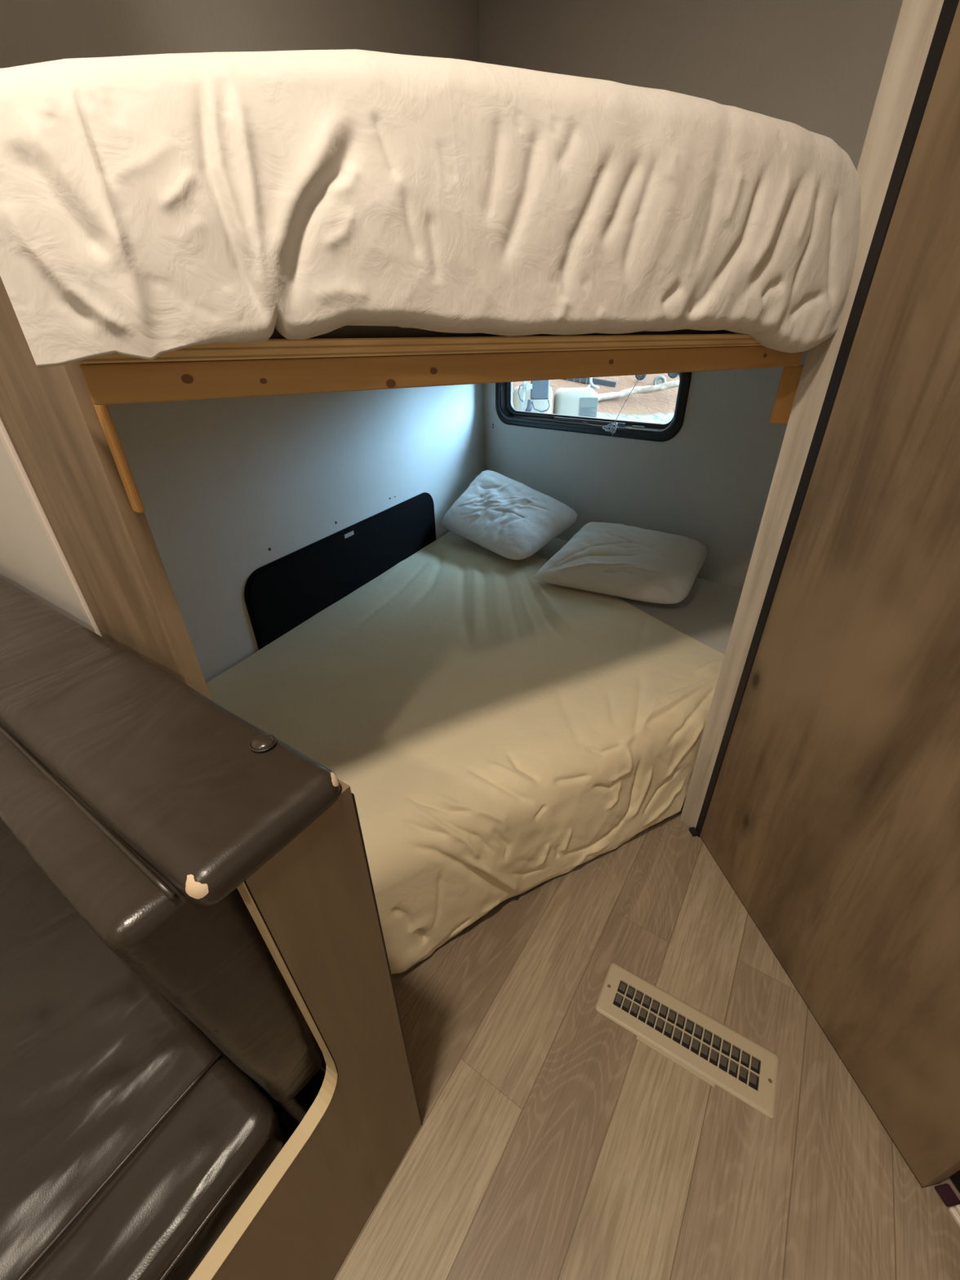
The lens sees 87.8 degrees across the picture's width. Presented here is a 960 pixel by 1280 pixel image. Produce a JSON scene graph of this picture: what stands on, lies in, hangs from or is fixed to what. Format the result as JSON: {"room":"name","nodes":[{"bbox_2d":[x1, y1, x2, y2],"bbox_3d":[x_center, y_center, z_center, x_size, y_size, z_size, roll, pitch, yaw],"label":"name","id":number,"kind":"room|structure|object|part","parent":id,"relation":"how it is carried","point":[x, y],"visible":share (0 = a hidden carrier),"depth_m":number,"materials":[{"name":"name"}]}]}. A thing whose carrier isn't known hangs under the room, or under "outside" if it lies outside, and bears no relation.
{"room":"camper trailer interior","nodes":[
{"label":"camper trailer interior","id":0,"kind":"room"},
{"bbox_2d":[0,438,91,631],"bbox_3d":[-0.887,-0.447,0.791,0.555,2.720,0.025,18,35,29],"label":"wall","id":1,"kind":"structure","parent":0,"point":[28,562],"depth_m":0.87,"materials":[{"name":"paint"}]},
{"bbox_2d":[0,417,102,637],"bbox_3d":[-0.659,-0.364,0.641,0.018,2.720,0.007,18,35,29],"label":"trim","id":2,"kind":"structure","parent":1,"relation":"attached to","point":[10,448],"depth_m":0.75,"materials":[{"name":"beige wood"}]},
{"bbox_2d":[0,275,212,701],"bbox_3d":[-0.534,-0.333,0.585,0.266,2.720,0.025,18,35,29],"label":"board","id":3,"kind":"object","parent":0,"point":[49,415],"visible":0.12,"depth_m":0.65,"materials":[{"name":"brown wood"}]},
{"bbox_2d":[0,0,484,683],"bbox_3d":[-0.534,-1.079,1.852,0.054,2.720,2.480,13,33,22],"label":"wall","id":4,"kind":"structure","parent":0,"point":[228,488],"depth_m":1.59,"materials":[{"name":"paint"}]},
{"bbox_2d":[244,492,435,649],"bbox_3d":[-0.516,-0.316,2.229,0.018,0.422,1.261,13,33,22],"label":"hatch","id":5,"kind":"object","parent":4,"relation":"attached to","point":[282,594],"visible":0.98,"depth_m":2.02,"materials":[{"name":"black plastic"}]},
{"bbox_2d":[240,795,959,1279],"bbox_3d":[0.215,0.944,1.071,3.611,0.001,5.050,18,35,29],"label":"floor","id":6,"kind":"structure","parent":0,"point":[552,1142],"depth_m":1.01,"materials":[{"name":"laminate"}]},
{"bbox_2d":[0,577,422,1279],"bbox_3d":[-0.806,0.557,0.774,1.154,1.004,0.739,18,35,29],"label":"bench","id":7,"kind":"object","parent":6,"relation":"on","point":[188,901],"visible":1,"depth_m":0.59,"materials":[{"name":"leather"}]},
{"bbox_2d":[0,817,284,1279],"bbox_3d":[-0.872,0.627,0.743,1.106,0.123,0.558,18,35,29],"label":"seat cushion","id":8,"kind":"object","parent":7,"relation":"on","point":[130,1141],"depth_m":0.65,"materials":[{"name":"brown leather"}]},
{"bbox_2d":[0,721,322,1102],"bbox_3d":[-0.712,0.275,0.823,1.112,0.492,0.124,18,35,29],"label":"cushion","id":9,"kind":"object","parent":7,"relation":"on","point":[203,986],"depth_m":0.52,"materials":[{"name":"brown leather"}]},
{"bbox_3d":[-0.855,0.850,0.878,1.122,0.395,0.528,18,35,29],"label":"seat","id":10,"kind":"part","parent":7,"relation":"part of","materials":[{"name":"brown leather"}]},
{"bbox_3d":[-0.339,0.723,0.512,0.020,0.966,0.730,18,35,29],"label":"panel","id":11,"kind":"part","parent":7,"relation":"part of","materials":[{"name":"brown wood"}]},
{"bbox_2d":[595,963,778,1118],"bbox_3d":[0.463,0.895,1.137,0.379,0.008,0.130,16,35,27],"label":"floor vent","id":12,"kind":"object","parent":6,"relation":"in","point":[713,1052],"visible":1,"depth_m":1.12,"materials":[{"name":"beige plastic"}]},
{"bbox_3d":[0.465,0.897,1.141,0.312,0.001,0.061,16,35,27],"label":"duct shadow plate","id":13,"kind":"part","parent":12,"relation":"part of","materials":[{"name":"black metal"}]},
{"bbox_2d":[934,1183,959,1206],"bbox_3d":[0.858,1.018,0.915,0.030,0.006,0.026,-5,31,-7],"label":"door mat","id":14,"kind":"object","parent":6,"relation":"on","point":[944,1191],"visible":1,"depth_m":0.91,"materials":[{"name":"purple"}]},
{"bbox_2d":[947,1204,959,1227],"bbox_3d":[0.875,1.070,0.815,0.033,0.018,0.198,-5,31,-7],"label":"threshold strip","id":15,"kind":"object","parent":6,"relation":"on","point":[954,1211],"visible":1,"depth_m":0.89,"materials":[{"name":"beige"}]},
{"bbox_2d":[949,1169,959,1192],"bbox_3d":[0.921,0.967,0.878,0.084,0.130,0.115,-5,31,-7],"label":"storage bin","id":16,"kind":"object","parent":6,"relation":"on","point":[955,1178],"visible":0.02,"depth_m":0.92,"materials":[{"name":"black"}]},
{"bbox_3d":[0.148,0.239,2.103,1.846,0.170,2.402,18,35,29],"label":"platform","id":17,"kind":"object","parent":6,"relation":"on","visible":0},
{"bbox_2d":[534,537,742,654],"bbox_3d":[0.140,0.061,1.995,1.828,0.244,2.392,18,35,29],"label":"mattress","id":18,"kind":"object","parent":17,"relation":"on","point":[707,614],"visible":0.02,"depth_m":2.04,"materials":[{"name":"beige fabric"}]},
{"bbox_2d":[206,530,724,974],"bbox_3d":[-0.255,0.081,2.083,1.570,0.451,2.006,-17,34,-24],"label":"fitted sheet","id":19,"kind":"object","parent":18,"relation":"on","point":[495,731],"visible":0.87,"depth_m":1.47,"materials":[{"name":"fabric"}]},
{"bbox_2d":[440,470,577,559],"bbox_3d":[0.124,-0.659,2.559,0.636,0.288,0.481,26,40,37],"label":"pillow","id":20,"kind":"object","parent":19,"relation":"on","point":[498,513],"visible":1,"depth_m":2.46,"materials":[{"name":"fabric"}]},
{"bbox_2d":[533,521,707,604],"bbox_3d":[0.622,-0.348,2.167,0.626,0.187,0.495,18,35,29],"label":"pillow","id":21,"kind":"object","parent":19,"relation":"on","point":[613,559],"visible":1,"depth_m":2.09,"materials":[{"name":"fabric"}]},
{"bbox_2d":[478,0,902,590],"bbox_3d":[0.731,-1.307,2.195,0.054,2.720,2.120,-27,39,-36],"label":"wall","id":22,"kind":"structure","parent":0,"point":[817,66],"depth_m":1.97,"materials":[{"name":"paint"}]},
{"bbox_2d":[495,372,691,441],"bbox_3d":[0.507,-1.239,2.504,0.075,0.362,1.140,-27,39,-36],"label":"window","id":23,"kind":"structure","parent":22,"relation":"in","point":[506,412],"depth_m":2.50,"materials":[{"name":"black plastic"}]},
{"bbox_2d":[583,375,640,435],"bbox_3d":[0.629,-1.151,2.345,0.028,0.359,0.342,-27,39,-37],"label":"blind cord","id":24,"kind":"object","parent":23,"relation":"hanging from","point":[613,430],"visible":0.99,"depth_m":2.40,"materials":[{"name":"grey fabric"}]},
{"bbox_2d":[700,0,959,1186],"bbox_3d":[0.753,-0.358,0.576,0.040,2.714,0.796,-5,31,-7],"label":"door","id":25,"kind":"structure","parent":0,"point":[833,816],"depth_m":0.92,"materials":[{"name":"brown wood"}]},
{"bbox_2d":[700,837,940,1187],"bbox_3d":[0.778,0.814,1.266,0.038,0.006,0.796,-5,31,-7],"label":"trim","id":26,"kind":"structure","parent":25,"relation":"attached to","point":[700,837],"depth_m":1.12,"materials":[{"name":"black wood"}]},
{"bbox_2d":[688,0,959,837],"bbox_3d":[0.666,-0.551,0.912,0.026,2.720,0.031,-5,31,-7],"label":"trim","id":27,"kind":"structure","parent":25,"relation":"attached to","point":[948,8],"depth_m":0.91,"materials":[{"name":"black"}]},
{"bbox_3d":[1.035,-0.764,1.262,0.261,2.720,1.010,18,35,29],"label":"wall","id":28,"kind":"structure","parent":0,"visible":0},
{"bbox_2d":[79,333,803,512],"bbox_3d":[-0.076,-0.837,1.578,2.167,0.176,1.946,-27,39,-36],"label":"bunk","id":29,"kind":"object","parent":28,"relation":"attached to","point":[108,381],"visible":0.88,"depth_m":0.62,"materials":[{"name":"brown wood"}]},
{"bbox_3d":[0.111,-0.410,0.744,1.163,0.036,0.036,-17,34,-24],"label":"rail","id":30,"kind":"part","parent":29,"relation":"part of","materials":[{"name":"brown wood"}]},
{"bbox_2d":[269,325,732,338],"bbox_3d":[-0.069,-0.987,1.500,2.119,0.158,1.900,-27,39,-36],"label":"mattress","id":31,"kind":"object","parent":29,"relation":"on","point":[345,331],"visible":0.02,"depth_m":0.68,"materials":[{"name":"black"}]},
{"bbox_2d":[0,48,861,367],"bbox_3d":[-0.290,-0.917,1.304,1.248,0.310,1.828,-17,34,-25],"label":"fitted sheet","id":32,"kind":"object","parent":31,"relation":"on","point":[152,206],"visible":0.99,"depth_m":0.51,"materials":[{"name":"fabric"}]},
{"bbox_2d":[680,0,943,827],"bbox_3d":[0.675,-0.574,0.952,0.050,2.720,0.062,-20,35,-29],"label":"trim","id":33,"kind":"structure","parent":28,"relation":"attached to","point":[917,20],"depth_m":0.98,"materials":[{"name":"beige wood"}]},
{"label":"outside","id":34,"kind":"structure","parent":0,"visible":0},
{"bbox_2d":[512,373,679,423],"bbox_3d":[1.331,-4.908,9.988,24.000,2.009,15.650,3,31,6],"label":"ground","id":35,"kind":"structure","parent":34,"point":[659,406],"depth_m":5.25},
{"bbox_2d":[512,386,552,413],"bbox_3d":[0.424,-1.375,4.229,0.305,1.385,0.220,3,31,6],"label":"box","id":36,"kind":"object","parent":35,"relation":"on","point":[540,404],"visible":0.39,"depth_m":3.84,"materials":[{"name":"white plastic"}]},
{"bbox_2d":[517,379,550,412],"bbox_3d":[0.398,-1.102,3.900,0.231,1.851,0.126,3,31,6],"label":"utility box","id":37,"kind":"object","parent":35,"relation":"on","point":[540,389],"visible":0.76,"depth_m":3.49,"materials":[{"name":"grey metal"}]},
{"bbox_3d":[0.320,-1.102,3.902,0.049,1.851,0.036,3,31,6],"label":"post","id":38,"kind":"part","parent":37,"relation":"part of","materials":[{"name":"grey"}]},
{"bbox_2d":[552,377,599,417],"bbox_3d":[0.778,-1.478,4.279,0.348,1.501,0.408,3,31,6],"label":"cover","id":39,"kind":"object","parent":35,"relation":"on","point":[579,402],"visible":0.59,"depth_m":3.86,"materials":[{"name":"white plastic"}]},
{"bbox_2d":[561,377,616,387],"bbox_3d":[1.156,-2.861,5.488,0.684,0.169,0.064,9,32,17],"label":"rail","id":40,"kind":"object","parent":35,"relation":"on","point":[585,380],"visible":0.47,"depth_m":5.43,"materials":[{"name":"grey metal"}]},
{"bbox_2d":[597,379,679,401],"bbox_3d":[1.656,-2.584,5.176,0.937,0.214,0.119,4,31,9],"label":"log","id":41,"kind":"object","parent":35,"relation":"on","point":[673,384],"visible":0.79,"depth_m":5.17,"materials":[{"name":"white wood"}]},
{"bbox_2d":[635,374,646,380],"bbox_3d":[1.734,-2.869,5.377,0.125,0.124,0.036,18,35,29],"label":"wheel","id":42,"kind":"object","parent":35,"relation":"on","point":[642,376],"visible":0.47,"depth_m":5.38,"materials":[{"name":"black rubber"}]},
{"bbox_2d":[653,374,666,385],"bbox_3d":[1.912,-2.745,5.308,0.133,0.133,0.036,9,32,16],"label":"wheel","id":43,"kind":"object","parent":35,"relation":"on","point":[660,379],"visible":0.66,"depth_m":5.29,"materials":[{"name":"white"}]},
{"bbox_2d":[667,372,678,377],"bbox_3d":[2.071,-2.867,5.331,0.125,0.124,0.034,12,33,21],"label":"wheel","id":44,"kind":"object","parent":35,"relation":"on","point":[670,375],"visible":0.41,"depth_m":5.34,"materials":[{"name":"black rubber"}]}
]}

